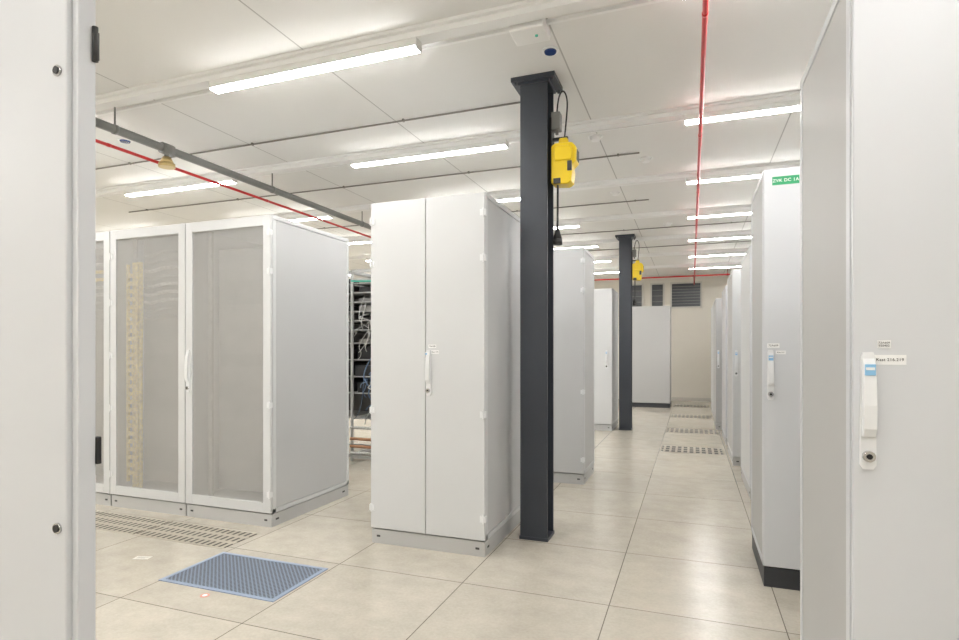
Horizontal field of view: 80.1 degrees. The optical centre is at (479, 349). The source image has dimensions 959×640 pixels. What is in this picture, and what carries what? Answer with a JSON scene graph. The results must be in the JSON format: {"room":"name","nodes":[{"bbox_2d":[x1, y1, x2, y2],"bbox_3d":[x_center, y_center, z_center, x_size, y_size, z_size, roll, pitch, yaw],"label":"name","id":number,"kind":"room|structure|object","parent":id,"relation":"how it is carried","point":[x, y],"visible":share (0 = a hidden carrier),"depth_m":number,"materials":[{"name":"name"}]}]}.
{"room":"server room","nodes":[
{"label":"server room","id":0,"kind":"room"},
{"bbox_2d":[0,0,100,639],"bbox_3d":[-1.133,0.090,1.331,0.632,2.200,0.066,0,0,20],"label":"door","id":1,"kind":"structure","parent":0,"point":[50,447],"depth_m":1.24,"materials":[{"name":"paint"}]},
{"bbox_2d":[96,399,799,639],"bbox_3d":[-0.696,1.240,6.447,12.200,0.100,16.800,0,0,20],"label":"floor","id":2,"kind":"structure","parent":0,"point":[655,544],"depth_m":3.02,"materials":[{"name":"tile"}]},
{"bbox_2d":[96,231,112,505],"bbox_3d":[-3.006,0.140,4.902,0.753,2.100,0.927,0,0,20],"label":"tall cabinet","id":3,"kind":"object","parent":2,"relation":"on","point":[103,496],"visible":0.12,"depth_m":4.37,"materials":[{"name":"metal"}]},
{"bbox_2d":[96,511,170,534],"bbox_3d":[-2.536,1.189,3.946,0.735,0.002,0.310,0,0,20],"label":"floor vent","id":4,"kind":"object","parent":2,"relation":"in","point":[107,521],"visible":0.71,"depth_m":3.93,"materials":[{"name":"beige metal"}]},
{"bbox_2d":[133,556,152,559],"bbox_3d":[-1.929,1.189,3.262,0.090,0.001,0.048,0,0,3],"label":"paper note","id":5,"kind":"object","parent":2,"relation":"on","point":[137,557],"visible":1,"depth_m":3.27,"materials":[{"name":"white paper"}]},
{"bbox_2d":[109,224,188,515],"bbox_3d":[-2.298,0.140,4.633,0.753,2.100,0.937,0,0,20],"label":"tall cabinet","id":6,"kind":"object","parent":2,"relation":"on","point":[147,301],"visible":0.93,"depth_m":4.26,"materials":[{"name":"metal"}]},
{"bbox_2d":[134,521,258,548],"bbox_3d":[-1.828,1.189,3.683,0.735,0.002,0.310,0,0,20],"label":"floor vent","id":7,"kind":"object","parent":2,"relation":"in","point":[203,535],"visible":1,"depth_m":3.67,"materials":[{"name":"beige metal"}]},
{"bbox_2d":[158,552,327,601],"bbox_3d":[-1.240,1.188,3.020,0.730,0.004,0.436,0,0,20],"label":"floor grate","id":8,"kind":"object","parent":2,"relation":"on","point":[264,579],"visible":1,"depth_m":2.99,"materials":[{"name":"metal"}]},
{"bbox_2d":[184,215,348,527],"bbox_3d":[-1.591,0.140,4.361,0.753,2.100,0.955,0,0,20],"label":"tall cabinet","id":9,"kind":"object","parent":2,"relation":"on","point":[266,366],"visible":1,"depth_m":4.05,"materials":[{"name":"metal"}]},
{"bbox_2d":[349,269,370,460],"bbox_3d":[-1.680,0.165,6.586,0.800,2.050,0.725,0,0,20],"label":"rack","id":10,"kind":"object","parent":2,"relation":"on","point":[366,402],"visible":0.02,"depth_m":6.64,"materials":[{"name":"metal"}]},
{"bbox_2d":[349,284,363,290],"bbox_3d":[-1.675,-0.715,6.598,0.790,0.010,0.640,0,0,20],"label":"shelf","id":11,"kind":"object","parent":10,"relation":"attached to","point":[356,287],"depth_m":6.47,"materials":[{"name":"metal"}]},
{"bbox_2d":[349,302,364,306],"bbox_3d":[-1.675,-0.515,6.598,0.790,0.010,0.640,0,0,20],"label":"shelf","id":12,"kind":"object","parent":10,"relation":"attached to","point":[355,304],"depth_m":6.39,"materials":[{"name":"metal"}]},
{"bbox_2d":[349,320,369,323],"bbox_3d":[-1.675,-0.315,6.598,0.790,0.010,0.640,0,0,20],"label":"shelf","id":13,"kind":"object","parent":10,"relation":"attached to","point":[355,322],"depth_m":6.45,"materials":[{"name":"metal"}]},
{"bbox_2d":[349,410,369,417],"bbox_3d":[-1.675,0.735,6.598,0.790,0.010,0.640,0,0,20],"label":"shelf","id":14,"kind":"object","parent":10,"relation":"attached to","point":[362,412],"depth_m":6.61,"materials":[{"name":"metal"}]},
{"bbox_2d":[349,293,370,299],"bbox_3d":[-1.675,-0.615,6.598,0.790,0.010,0.640,0,0,20],"label":"shelf","id":15,"kind":"object","parent":10,"relation":"attached to","point":[356,296],"depth_m":6.51,"materials":[{"name":"metal"}]},
{"bbox_2d":[349,311,370,315],"bbox_3d":[-1.675,-0.415,6.598,0.790,0.010,0.640,0,0,20],"label":"shelf","id":16,"kind":"object","parent":10,"relation":"attached to","point":[355,313],"depth_m":6.58,"materials":[{"name":"metal"}]},
{"bbox_2d":[354,282,370,286],"bbox_3d":[-0.888,-0.715,6.305,0.790,0.010,0.640,0,0,20],"label":"shelf","id":17,"kind":"object","parent":10,"relation":"attached to","point":[367,284],"depth_m":6.18,"materials":[{"name":"metal"}]},
{"bbox_2d":[354,292,370,295],"bbox_3d":[-0.888,-0.615,6.305,0.790,0.010,0.640,0,0,20],"label":"shelf","id":18,"kind":"object","parent":10,"relation":"attached to","point":[360,293],"depth_m":6.15,"materials":[{"name":"metal"}]},
{"bbox_2d":[354,301,370,304],"bbox_3d":[-0.888,-0.515,6.305,0.790,0.010,0.640,0,0,20],"label":"shelf","id":19,"kind":"object","parent":10,"relation":"attached to","point":[360,302],"depth_m":6.12,"materials":[{"name":"metal"}]},
{"bbox_2d":[354,311,370,313],"bbox_3d":[-0.888,-0.415,6.305,0.790,0.010,0.640,0,0,20],"label":"shelf","id":20,"kind":"object","parent":10,"relation":"attached to","point":[367,312],"depth_m":6.13,"materials":[{"name":"metal"}]},
{"bbox_2d":[354,414,370,419],"bbox_3d":[-0.888,0.735,6.305,0.790,0.010,0.640,0,0,20],"label":"shelf","id":21,"kind":"object","parent":10,"relation":"attached to","point":[369,416],"depth_m":6.16,"materials":[{"name":"metal"}]},
{"bbox_2d":[369,192,519,556],"bbox_3d":[-0.166,0.140,3.808,0.763,2.100,0.948,0,0,20],"label":"tall cabinet","id":22,"kind":"object","parent":2,"relation":"on","point":[444,410],"visible":0.98,"depth_m":3.41,"materials":[{"name":"metal"}]},
{"bbox_2d":[511,71,562,541],"bbox_3d":[0.369,-0.260,3.645,0.280,2.900,0.240,0,0,20],"label":"steel column","id":23,"kind":"structure","parent":2,"relation":"on","point":[536,91],"depth_m":3.57,"materials":[{"name":"metal"}]},
{"bbox_2d":[549,90,578,244],"bbox_3d":[0.532,-1.147,3.583,0.174,0.969,0.123,0,0,20],"label":"cable reel","id":24,"kind":"object","parent":23,"relation":"attached to","point":[563,155],"visible":1,"depth_m":3.56,"materials":[{"name":"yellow plastic"}]},
{"bbox_2d":[554,247,593,484],"bbox_3d":[0.663,0.140,5.409,0.764,2.100,0.598,0,0,20],"label":"tall cabinet","id":25,"kind":"object","parent":2,"relation":"on","point":[573,267],"visible":0.41,"depth_m":5.08,"materials":[{"name":"metal"}]},
{"bbox_2d":[594,288,617,430],"bbox_3d":[1.718,0.140,8.852,0.762,2.100,0.808,0,0,20],"label":"tall cabinet","id":26,"kind":"object","parent":2,"relation":"on","point":[606,299],"visible":0.45,"depth_m":8.43,"materials":[{"name":"metal"}]},
{"bbox_2d":[615,234,635,429],"bbox_3d":[2.190,-0.260,8.542,0.280,2.900,0.240,0,0,20],"label":"steel column","id":27,"kind":"structure","parent":2,"relation":"on","point":[625,240],"depth_m":8.46,"materials":[{"name":"metal"}]},
{"bbox_2d":[631,240,643,305],"bbox_3d":[2.352,-1.147,8.475,0.174,0.969,0.123,0,0,20],"label":"cable reel","id":28,"kind":"object","parent":27,"relation":"attached to","point":[637,268],"visible":1,"depth_m":8.45,"materials":[{"name":"yellow plastic"}]},
{"bbox_2d":[632,306,670,407],"bbox_3d":[3.680,0.140,12.181,0.767,2.100,0.800,0,0,20],"label":"tall cabinet","id":29,"kind":"object","parent":2,"relation":"on","point":[651,325],"visible":0.86,"depth_m":11.81,"materials":[{"name":"metal"}]},
{"bbox_2d":[671,414,711,418],"bbox_3d":[3.789,1.189,10.188,0.672,0.002,0.450,0,0,20],"label":"floor vent","id":30,"kind":"object","parent":2,"relation":"in","point":[673,415],"visible":1,"depth_m":10.18,"materials":[{"name":"beige metal"}]},
{"bbox_2d":[674,405,708,407],"bbox_3d":[4.497,1.189,12.091,0.672,0.002,0.450,0,0,20],"label":"floor vent","id":31,"kind":"object","parent":2,"relation":"in","point":[704,406],"visible":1,"depth_m":11.98,"materials":[{"name":"beige metal"}]},
{"bbox_2d":[661,445,722,454],"bbox_3d":[2.520,1.189,6.777,0.672,0.002,0.450,0,0,20],"label":"floor vent","id":32,"kind":"object","parent":2,"relation":"in","point":[680,449],"visible":1,"depth_m":6.74,"materials":[{"name":"beige metal"}]},
{"bbox_2d":[667,428,716,433],"bbox_3d":[3.109,1.189,8.361,0.672,0.002,0.450,0,0,20],"label":"floor vent","id":33,"kind":"object","parent":2,"relation":"in","point":[678,430],"visible":1,"depth_m":8.31,"materials":[{"name":"beige metal"}]},
{"bbox_2d":[711,304,713,416],"bbox_3d":[4.678,0.188,10.461,0.756,2.005,1.328,0,0,20],"label":"tall cabinet","id":34,"kind":"object","parent":2,"relation":"on","point":[712,308],"visible":0.13,"depth_m":10.47,"materials":[{"name":"metal"}]},
{"bbox_2d":[714,298,721,429],"bbox_3d":[4.032,0.188,8.781,0.756,2.005,0.928,0,0,20],"label":"tall cabinet","id":35,"kind":"object","parent":2,"relation":"on","point":[718,302],"visible":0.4,"depth_m":8.49,"materials":[{"name":"metal"}]},
{"bbox_2d":[722,285,727,444],"bbox_3d":[3.591,0.188,7.425,0.756,2.005,0.978,0,0,20],"label":"tall cabinet","id":36,"kind":"object","parent":2,"relation":"on","point":[724,292],"visible":0.14,"depth_m":7.40,"materials":[{"name":"metal"}]},
{"bbox_2d":[727,269,740,465],"bbox_3d":[3.107,0.180,6.138,0.756,2.020,0.928,0,0,20],"label":"tall cabinet","id":37,"kind":"object","parent":2,"relation":"on","point":[734,279],"visible":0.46,"depth_m":5.85,"materials":[{"name":"metal"}]},
{"bbox_2d":[741,246,750,499],"bbox_3d":[2.653,0.180,4.802,0.756,2.020,0.948,0,0,20],"label":"tall cabinet","id":38,"kind":"object","parent":2,"relation":"on","point":[746,261],"visible":0.14,"depth_m":4.83,"materials":[{"name":"metal"}]},
{"bbox_2d":[751,167,799,590],"bbox_3d":[1.882,0.140,3.003,0.758,2.100,0.639,0,0,20],"label":"tall cabinet","id":39,"kind":"object","parent":2,"relation":"on","point":[775,206],"visible":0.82,"depth_m":2.84,"materials":[{"name":"metal"}]},
{"bbox_2d":[800,0,958,639],"bbox_3d":[1.321,0.140,1.475,0.758,2.100,0.695,0,0,20],"label":"tall cabinet","id":40,"kind":"object","parent":2,"relation":"on","point":[879,84],"visible":1,"depth_m":1.29,"materials":[{"name":"metal"}]},
{"bbox_2d":[96,0,832,280],"bbox_3d":[-0.696,-1.760,6.447,12.200,0.100,16.800,0,0,20],"label":"ceiling","id":41,"kind":"structure","parent":0,"point":[646,58],"depth_m":3.94,"materials":[{"name":"white paint"}]},
{"bbox_2d":[117,138,132,143],"bbox_3d":[-2.891,-1.702,4.649,0.108,0.015,0.108,0,0,20],"label":"ceiling sensor","id":42,"kind":"object","parent":41,"relation":"attached to","point":[122,140],"visible":0.97,"depth_m":4.63,"materials":[{"name":"plastic"}]},
{"bbox_2d":[96,107,370,229],"bbox_3d":[-2.004,-1.542,5.226,0.116,0.336,13.600,0,0,20],"label":"ceiling pipe","id":43,"kind":"object","parent":41,"relation":"hanging from","point":[168,150],"visible":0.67,"depth_m":4.53,"materials":[{"name":"grey metal"}]},
{"bbox_2d":[96,139,370,237],"bbox_3d":[-2.060,-1.410,5.247,0.026,0.026,13.600,0,0,20],"label":"ceiling pipe","id":44,"kind":"object","parent":43,"relation":"attached to","point":[97,140],"visible":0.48,"depth_m":4.87,"materials":[{"name":"red metal"}]},
{"bbox_2d":[96,101,519,169],"bbox_3d":[-2.213,-1.700,4.835,5.480,0.020,0.022,0,0,20],"label":"cable conduit","id":45,"kind":"object","parent":41,"relation":"attached to","point":[402,120],"visible":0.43,"depth_m":4.42,"materials":[{"name":"grey metal"}]},
{"bbox_2d":[96,0,630,110],"bbox_3d":[-1.758,-1.687,3.593,12.200,0.047,0.130,0,0,20],"label":"ceiling beam","id":46,"kind":"structure","parent":41,"relation":"attached to","point":[524,11],"depth_m":3.08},
{"bbox_2d":[209,37,421,93],"bbox_3d":[-0.994,-1.637,3.309,1.430,0.051,0.068,0,0,20],"label":"ceiling light","id":47,"kind":"object","parent":46,"relation":"attached to","point":[409,46],"visible":1,"depth_m":3.26,"materials":[{"name":"white plastic"}]},
{"bbox_2d":[96,0,668,116],"bbox_3d":[-1.709,-1.701,3.725,12.200,0.018,0.022,0,0,20],"label":"trim","id":48,"kind":"structure","parent":41,"relation":"attached to","point":[638,3],"depth_m":3.08,"materials":[{"name":"white metal"}]},
{"bbox_2d":[129,152,638,212],"bbox_3d":[-1.472,-1.700,5.968,6.080,0.020,0.022,0,0,20],"label":"cable conduit","id":49,"kind":"object","parent":41,"relation":"attached to","point":[618,154],"visible":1,"depth_m":5.77,"materials":[{"name":"grey metal"}]},
{"bbox_2d":[96,119,683,197],"bbox_3d":[-1.164,-1.701,5.190,12.200,0.018,0.022,0,0,20],"label":"trim","id":50,"kind":"structure","parent":41,"relation":"attached to","point":[679,119],"depth_m":4.51,"materials":[{"name":"white metal"}]},
{"bbox_2d":[96,90,799,196],"bbox_3d":[-1.213,-1.687,5.058,12.200,0.047,0.130,0,0,20],"label":"ceiling beam","id":51,"kind":"structure","parent":41,"relation":"attached to","point":[677,113],"depth_m":4.56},
{"bbox_2d":[125,177,237,196],"bbox_3d":[-3.022,-1.637,5.730,1.430,0.051,0.068,0,0,20],"label":"ceiling light","id":52,"kind":"object","parent":51,"relation":"attached to","point":[224,180],"visible":0.96,"depth_m":5.70,"materials":[{"name":"white plastic"}]},
{"bbox_2d":[350,139,508,167],"bbox_3d":[-0.449,-1.637,4.774,1.430,0.051,0.068,0,0,20],"label":"ceiling light","id":53,"kind":"object","parent":51,"relation":"attached to","point":[497,144],"visible":1,"depth_m":4.73,"materials":[{"name":"white plastic"}]},
{"bbox_2d":[684,99,799,124],"bbox_3d":[2.128,-1.637,3.815,1.430,0.051,0.068,0,0,20],"label":"ceiling light","id":54,"kind":"object","parent":51,"relation":"attached to","point":[792,105],"visible":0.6,"depth_m":3.90,"materials":[{"name":"white plastic"}]},
{"bbox_2d":[96,160,799,232],"bbox_3d":[-0.668,-1.687,6.522,12.200,0.047,0.130,0,0,20],"label":"trim","id":55,"kind":"structure","parent":41,"relation":"attached to","point":[680,175],"depth_m":5.69,"materials":[{"name":"white metal"}]},
{"bbox_2d":[283,213,332,221],"bbox_3d":[-2.478,-1.637,7.195,1.430,0.051,0.068,0,0,20],"label":"ceiling light","id":56,"kind":"object","parent":55,"relation":"attached to","point":[324,215],"visible":0.34,"depth_m":7.04,"materials":[{"name":"white plastic"}]},
{"bbox_2d":[291,217,329,221],"bbox_3d":[-2.478,-1.626,7.195,1.410,0.027,0.061,0,0,20],"label":"diffuser","id":57,"kind":"object","parent":56,"relation":"attached to","point":[295,219],"depth_m":7.05,"materials":[{"name":"white plastic"}]},
{"bbox_2d":[493,194,519,201],"bbox_3d":[0.095,-1.637,6.238,1.430,0.051,0.068,0,0,20],"label":"ceiling light","id":58,"kind":"object","parent":55,"relation":"attached to","point":[516,197],"visible":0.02,"depth_m":6.13,"materials":[{"name":"white plastic"}]},
{"bbox_2d":[497,198,519,201],"bbox_3d":[0.095,-1.626,6.238,1.410,0.027,0.061,0,0,20],"label":"diffuser","id":59,"kind":"object","parent":58,"relation":"attached to","point":[498,199],"depth_m":6.15,"materials":[{"name":"white plastic"}]},
{"bbox_2d":[686,166,799,184],"bbox_3d":[2.673,-1.637,5.279,1.430,0.051,0.068,0,0,20],"label":"ceiling light","id":60,"kind":"object","parent":55,"relation":"attached to","point":[749,174],"visible":0.4,"depth_m":5.38,"materials":[{"name":"white plastic"}]},
{"bbox_2d":[687,175,760,183],"bbox_3d":[2.673,-1.626,5.279,1.410,0.027,0.061,0,0,20],"label":"diffuser","id":61,"kind":"object","parent":60,"relation":"attached to","point":[709,178],"depth_m":5.41,"materials":[{"name":"white plastic"}]},
{"bbox_2d":[317,199,648,228],"bbox_3d":[-0.922,-1.700,7.491,6.050,0.020,0.022,0,0,20],"label":"cable conduit","id":62,"kind":"object","parent":41,"relation":"attached to","point":[644,199],"visible":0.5,"depth_m":6.70,"materials":[{"name":"grey metal"}]},
{"bbox_2d":[342,180,679,213],"bbox_3d":[-0.619,-1.701,6.654,12.200,0.018,0.022,0,0,20],"label":"trim","id":63,"kind":"structure","parent":41,"relation":"attached to","point":[677,180],"depth_m":5.92,"materials":[{"name":"grey metal"}]},
{"bbox_2d":[509,18,549,45],"bbox_3d":[0.263,-1.676,2.996,0.185,0.068,0.160,0,0,20],"label":"ceiling box","id":64,"kind":"object","parent":41,"relation":"attached to","point":[535,31],"visible":0.9,"depth_m":2.96,"materials":[{"name":"white plastic"}]},
{"bbox_2d":[343,204,750,239],"bbox_3d":[-0.124,-1.687,7.987,12.200,0.047,0.130,0,0,20],"label":"trim","id":65,"kind":"structure","parent":41,"relation":"attached to","point":[736,207],"depth_m":7.14,"materials":[{"name":"white metal"}]},
{"bbox_2d":[349,239,370,243],"bbox_3d":[-1.933,-1.637,8.659,1.430,0.051,0.068,0,0,20],"label":"ceiling light","id":66,"kind":"object","parent":65,"relation":"attached to","point":[360,241],"visible":0.19,"depth_m":8.57,"materials":[{"name":"white plastic"}]},
{"bbox_2d":[554,222,579,228],"bbox_3d":[0.640,-1.637,7.702,1.430,0.051,0.068,0,0,20],"label":"ceiling light","id":67,"kind":"object","parent":65,"relation":"attached to","point":[577,224],"visible":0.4,"depth_m":7.48,"materials":[{"name":"white plastic"}]},
{"bbox_2d":[554,226,578,228],"bbox_3d":[0.640,-1.626,7.702,1.410,0.027,0.061,0,0,20],"label":"diffuser","id":68,"kind":"object","parent":67,"relation":"attached to","point":[560,227],"depth_m":7.50,"materials":[{"name":"white plastic"}]},
{"bbox_2d":[687,209,750,218],"bbox_3d":[3.217,-1.637,6.744,1.430,0.051,0.068,0,0,20],"label":"ceiling light","id":69,"kind":"object","parent":65,"relation":"attached to","point":[743,211],"visible":0.4,"depth_m":6.83,"materials":[{"name":"white plastic"}]},
{"bbox_2d":[688,212,750,218],"bbox_3d":[3.217,-1.626,6.744,1.410,0.027,0.061,0,0,20],"label":"diffuser","id":70,"kind":"object","parent":69,"relation":"attached to","point":[706,214],"depth_m":6.86,"materials":[{"name":"white plastic"}]},
{"bbox_2d":[349,248,747,272],"bbox_3d":[0.965,-1.687,10.916,12.200,0.047,0.130,0,0,20],"label":"trim","id":71,"kind":"structure","parent":41,"relation":"attached to","point":[735,249],"depth_m":9.96,"materials":[{"name":"metal"}]},
{"bbox_2d":[594,258,610,262],"bbox_3d":[1.729,-1.637,10.632,1.430,0.051,0.068,0,0,20],"label":"ceiling light","id":72,"kind":"object","parent":71,"relation":"attached to","point":[595,260],"visible":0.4,"depth_m":10.41,"materials":[{"name":"white plastic"}]},
{"bbox_2d":[688,251,746,257],"bbox_3d":[4.307,-1.637,9.673,1.430,0.051,0.068,0,0,20],"label":"ceiling light","id":73,"kind":"object","parent":71,"relation":"attached to","point":[737,252],"visible":0.6,"depth_m":9.73,"materials":[{"name":"white plastic"}]},
{"bbox_2d":[689,254,744,257],"bbox_3d":[4.307,-1.626,9.673,1.410,0.027,0.061,0,0,20],"label":"diffuser","id":74,"kind":"object","parent":73,"relation":"attached to","point":[690,255],"depth_m":9.78,"materials":[{"name":"white plastic"}]},
{"bbox_2d":[349,230,750,259],"bbox_3d":[0.421,-1.687,9.451,12.200,0.047,0.130,0,0,20],"label":"trim","id":75,"kind":"structure","parent":41,"relation":"attached to","point":[680,236],"depth_m":8.58,"materials":[{"name":"white metal"}]},
{"bbox_2d":[554,243,597,248],"bbox_3d":[1.185,-1.637,9.167,1.430,0.051,0.068,0,0,20],"label":"ceiling light","id":76,"kind":"object","parent":75,"relation":"attached to","point":[595,244],"visible":0.4,"depth_m":8.99,"materials":[{"name":"white plastic"}]},
{"bbox_2d":[688,233,750,241],"bbox_3d":[3.762,-1.637,8.208,1.430,0.051,0.068,0,0,20],"label":"ceiling light","id":77,"kind":"object","parent":75,"relation":"attached to","point":[735,236],"visible":0.6,"depth_m":8.28,"materials":[{"name":"white plastic"}]},
{"bbox_2d":[689,236,750,241],"bbox_3d":[3.762,-1.626,8.208,1.410,0.027,0.061,0,0,20],"label":"diffuser","id":78,"kind":"object","parent":77,"relation":"attached to","point":[704,238],"depth_m":8.31,"materials":[{"name":"white plastic"}]},
{"bbox_2d":[542,46,558,55],"bbox_3d":[0.404,-1.702,3.253,0.097,0.015,0.097,0,0,20],"label":"ceiling sensor","id":79,"kind":"object","parent":41,"relation":"attached to","point":[549,50],"visible":1,"depth_m":3.24,"materials":[{"name":"blue plastic"}]},
{"bbox_2d":[588,133,602,141],"bbox_3d":[0.929,-1.692,4.562,0.122,0.035,0.122,0,0,20],"label":"ceiling sensor","id":80,"kind":"object","parent":41,"relation":"attached to","point":[593,137],"visible":1,"depth_m":4.54,"materials":[{"name":"white plastic"}]},
{"bbox_2d":[610,191,620,195],"bbox_3d":[1.474,-1.692,6.173,0.122,0.035,0.122,0,0,20],"label":"ceiling sensor","id":81,"kind":"object","parent":41,"relation":"attached to","point":[614,193],"visible":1,"depth_m":6.14,"materials":[{"name":"white plastic"}]},
{"bbox_2d":[639,156,652,162],"bbox_3d":[1.484,-1.692,5.081,0.122,0.035,0.122,0,0,20],"label":"ceiling sensor","id":82,"kind":"object","parent":41,"relation":"attached to","point":[645,159],"visible":1,"depth_m":5.05,"materials":[{"name":"white plastic"}]},
{"bbox_2d":[561,221,750,234],"bbox_3d":[1.581,-1.700,8.267,5.200,0.020,0.022,0,0,20],"label":"cable conduit","id":83,"kind":"object","parent":41,"relation":"attached to","point":[742,221],"visible":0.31,"depth_m":7.95,"materials":[{"name":"metal"}]},
{"bbox_2d":[594,268,729,280],"bbox_3d":[4.122,-1.629,12.230,6.200,0.162,0.044,0,0,20],"label":"ceiling pipe","id":84,"kind":"object","parent":41,"relation":"hanging from","point":[727,274],"visible":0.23,"depth_m":12.21,"materials":[{"name":"metal"}]},
{"bbox_2d":[594,261,740,270],"bbox_3d":[1.510,-1.687,12.380,12.200,0.047,0.130,0,0,20],"label":"trim","id":85,"kind":"structure","parent":41,"relation":"attached to","point":[738,262],"depth_m":11.43,"materials":[{"name":"white metal"}]},
{"bbox_2d":[594,270,618,273],"bbox_3d":[2.274,-1.637,12.096,1.430,0.051,0.068,0,0,20],"label":"ceiling light","id":86,"kind":"object","parent":85,"relation":"attached to","point":[606,271],"visible":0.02,"depth_m":11.91,"materials":[{"name":"white plastic"}]},
{"bbox_2d":[689,264,740,268],"bbox_3d":[4.851,-1.637,11.137,1.430,0.051,0.068,0,0,20],"label":"ceiling light","id":87,"kind":"object","parent":85,"relation":"attached to","point":[731,265],"visible":0.6,"depth_m":11.18,"materials":[{"name":"white plastic"}]},
{"bbox_2d":[692,266,740,268],"bbox_3d":[4.851,-1.626,11.137,1.410,0.027,0.061,0,0,20],"label":"diffuser","id":88,"kind":"object","parent":87,"relation":"attached to","point":[697,267],"depth_m":11.21,"materials":[{"name":"white plastic"}]},
{"bbox_2d":[588,241,749,250],"bbox_3d":[2.385,-1.700,9.569,5.800,0.020,0.022,0,0,20],"label":"cable conduit","id":89,"kind":"object","parent":41,"relation":"attached to","point":[737,241],"visible":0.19,"depth_m":9.26,"materials":[{"name":"grey metal"}]},
{"bbox_2d":[694,0,708,284],"bbox_3d":[2.076,-1.530,5.416,0.028,0.028,16.800,0,0,20],"label":"ceiling pipe","id":90,"kind":"object","parent":41,"relation":"hanging from","point":[705,3],"visible":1,"depth_m":3.45,"materials":[{"name":"red metal"}]},
{"bbox_2d":[594,275,728,397],"bbox_3d":[2.249,-0.260,14.367,12.400,2.900,0.100,0,0,20],"label":"wall","id":91,"kind":"structure","parent":0,"point":[690,327],"depth_m":13.32,"materials":[{"name":"paint"}]},
{"bbox_2d":[632,284,642,306],"bbox_3d":[3.769,-1.285,13.721,0.340,0.610,0.048,0,0,20],"label":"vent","id":92,"kind":"structure","parent":91,"relation":"in","point":[638,287],"depth_m":13.71,"materials":[{"name":"grey metal"}]},
{"bbox_2d":[650,283,663,305],"bbox_3d":[4.228,-1.285,13.550,0.320,0.610,0.048,0,0,20],"label":"vent","id":93,"kind":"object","parent":91,"relation":"in","point":[656,289],"depth_m":13.55,"materials":[{"name":"grey metal"}]},
{"bbox_2d":[618,396,710,401],"bbox_3d":[2.229,1.150,14.315,12.200,0.080,0.012,0,0,20],"label":"baseboard","id":94,"kind":"structure","parent":91,"relation":"attached to","point":[672,398],"depth_m":13.32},
{"bbox_2d":[670,281,701,308],"bbox_3d":[4.828,-1.285,13.327,0.700,0.610,0.048,0,0,20],"label":"vent","id":95,"kind":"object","parent":91,"relation":"in","point":[682,294],"depth_m":13.33,"materials":[{"name":"grey metal"}]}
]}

